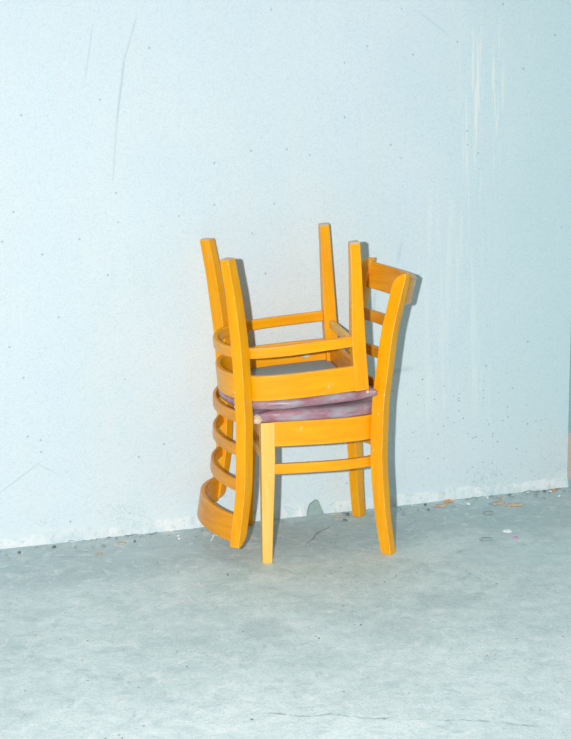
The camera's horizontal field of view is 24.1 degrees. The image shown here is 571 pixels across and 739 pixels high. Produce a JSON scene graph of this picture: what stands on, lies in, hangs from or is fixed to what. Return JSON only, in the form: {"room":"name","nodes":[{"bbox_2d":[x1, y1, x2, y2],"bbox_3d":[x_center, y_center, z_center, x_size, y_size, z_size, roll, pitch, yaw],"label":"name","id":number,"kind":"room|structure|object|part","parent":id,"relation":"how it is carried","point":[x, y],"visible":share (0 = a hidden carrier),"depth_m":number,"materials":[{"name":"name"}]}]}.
{"room":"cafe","nodes":[
{"label":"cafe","id":0,"kind":"room"},
{"bbox_2d":[0,0,570,539],"bbox_3d":[-1.158,-0.859,3.885,4.389,2.900,0.150,-4,12,-16],"label":"wall","id":1,"kind":"structure","parent":0,"point":[434,136],"depth_m":4.22,"materials":[{"name":"paint"}]},
{"bbox_2d":[0,476,567,548],"bbox_3d":[-0.338,0.494,4.320,2.779,0.048,0.017,-4,12,-16],"label":"baseboard","id":2,"kind":"structure","parent":1,"relation":"attached to","point":[188,522],"depth_m":4.42,"materials":[{"name":"white paint"}]},
{"bbox_2d":[307,499,323,515],"bbox_3d":[0.098,0.458,4.446,0.057,0.050,0.016,-4,12,-16],"label":"lump","id":3,"kind":"object","parent":1,"relation":"attached to","point":[314,508],"visible":1,"depth_m":4.44,"materials":[{"name":"grey concrete"}]},
{"bbox_2d":[0,487,570,738],"bbox_3d":[-0.324,1.069,1.887,5.100,0.100,5.850,-3,12,-10],"label":"floor","id":4,"kind":"structure","parent":0,"point":[408,662],"depth_m":3.50,"materials":[{"name":"concrete"}]},
{"bbox_2d":[248,257,416,563],"bbox_3d":[0.134,0.110,4.136,0.540,0.855,0.445,-3,12,-10],"label":"dining chair","id":5,"kind":"object","parent":4,"relation":"on","point":[366,420],"visible":0.79,"depth_m":3.96,"materials":[{"name":"orange wood"}]},
{"bbox_3d":[-0.117,0.295,4.313,0.046,0.431,0.046,-3,12,-10],"label":"leg","id":6,"kind":"part","parent":5,"relation":"part of","materials":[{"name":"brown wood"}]},
{"bbox_3d":[-0.085,0.154,4.104,0.018,0.075,0.320,-3,12,-10],"label":"rail","id":7,"kind":"part","parent":5,"relation":"part of","materials":[{"name":"wood"}]},
{"bbox_3d":[-0.053,0.365,3.967,0.046,0.431,0.046,-3,12,-10],"label":"leg","id":8,"kind":"part","parent":5,"relation":"part of","materials":[{"name":"brown wood"}]},
{"bbox_2d":[197,222,376,547],"bbox_3d":[-0.022,0.031,4.069,0.515,0.911,0.476,-3,12,-11],"label":"dining chair","id":9,"kind":"object","parent":5,"relation":"on","point":[310,372],"visible":1,"depth_m":3.91,"materials":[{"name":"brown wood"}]},
{"bbox_3d":[-0.220,0.425,4.122,0.107,0.101,0.385,-8,15,-10],"label":"rail","id":10,"kind":"part","parent":9,"relation":"part of","materials":[{"name":"orange wood"}]},
{"bbox_3d":[-0.222,0.011,4.218,0.121,0.855,0.064,-8,15,-10],"label":"post","id":11,"kind":"part","parent":9,"relation":"part of","materials":[{"name":"brown wood"}]},
{"bbox_3d":[-0.142,0.103,3.855,0.058,0.860,0.087,7,14,33],"label":"post","id":12,"kind":"part","parent":9,"relation":"part of","materials":[{"name":"brown wood"}]},
{"bbox_3d":[-0.016,0.002,4.059,0.388,0.084,0.397,-8,15,-10],"label":"seat rail","id":13,"kind":"part","parent":9,"relation":"part of","materials":[{"name":"orange wood"}]},
{"bbox_3d":[-0.006,0.033,4.069,0.364,0.014,0.360,-8,15,-10],"label":"seat","id":14,"kind":"part","parent":9,"relation":"part of","materials":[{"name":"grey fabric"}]},
{"bbox_3d":[0.132,-0.241,4.218,0.046,0.441,0.046,-8,15,-10],"label":"leg","id":15,"kind":"part","parent":9,"relation":"part of","materials":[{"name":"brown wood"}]},
{"bbox_3d":[0.181,-0.021,4.095,0.018,0.075,0.320,-8,15,-10],"label":"rail","id":16,"kind":"part","parent":9,"relation":"part of","materials":[{"name":"orange wood"}]},
{"bbox_3d":[0.205,-0.155,3.878,0.046,0.441,0.046,-8,15,-10],"label":"leg","id":17,"kind":"part","parent":9,"relation":"part of","materials":[{"name":"brown wood"}]},
{"bbox_3d":[0.113,0.143,4.139,0.388,0.075,0.397,-3,12,-10],"label":"seat rail","id":18,"kind":"part","parent":5,"relation":"part of","materials":[{"name":"orange wood"}]},
{"bbox_3d":[0.245,0.065,4.347,0.107,0.855,0.050,-7,13,-25],"label":"post","id":19,"kind":"part","parent":5,"relation":"part of","materials":[{"name":"brown wood"}]},
{"bbox_3d":[0.313,0.140,3.975,0.122,0.855,0.051,0,12,3],"label":"post","id":20,"kind":"part","parent":5,"relation":"part of","materials":[{"name":"brown wood"}]},
{"bbox_3d":[0.340,-0.261,4.098,0.107,0.101,0.384,-3,12,-10],"label":"rail","id":21,"kind":"part","parent":5,"relation":"part of","materials":[{"name":"orange wood"}]},
{"bbox_2d":[432,504,446,506],"bbox_3d":[0.520,0.459,4.505,0.058,0.009,0.013,-3,12,-10],"label":"scrap","id":22,"kind":"object","parent":4,"relation":"on","point":[436,505],"visible":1,"depth_m":4.50,"materials":[{"name":"beige"}]},
{"bbox_2d":[479,537,491,540],"bbox_3d":[0.624,0.527,4.166,0.045,0.010,0.019,-3,12,-10],"label":"chip","id":23,"kind":"object","parent":4,"relation":"on","point":[481,538],"visible":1,"depth_m":4.16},
{"bbox_2d":[483,510,494,514],"bbox_3d":[0.672,0.473,4.422,0.044,0.009,0.025,-3,12,-10],"label":"chip","id":24,"kind":"object","parent":4,"relation":"on","point":[489,512],"visible":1,"depth_m":4.42,"materials":[{"name":"grey"}]},
{"bbox_2d":[491,500,504,504],"bbox_3d":[0.722,0.450,4.526,0.056,0.010,0.019,-7,13,-27],"label":"scrap","id":25,"kind":"object","parent":4,"relation":"on","point":[498,502],"visible":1,"depth_m":4.52,"materials":[{"name":"beige"}]},
{"bbox_2d":[505,503,523,505],"bbox_3d":[0.772,0.454,4.499,0.071,0.011,0.016,-2,12,-4],"label":"scrap","id":26,"kind":"object","parent":4,"relation":"on","point":[509,504],"visible":1,"depth_m":4.50,"materials":[{"name":"beige"}]},
{"bbox_2d":[567,339,570,487],"bbox_3d":[1.416,-0.768,3.215,0.150,2.900,2.617,-4,12,-16],"label":"wall","id":27,"kind":"structure","parent":0,"point":[569,417],"depth_m":4.67,"materials":[{"name":"paint"}]}
]}

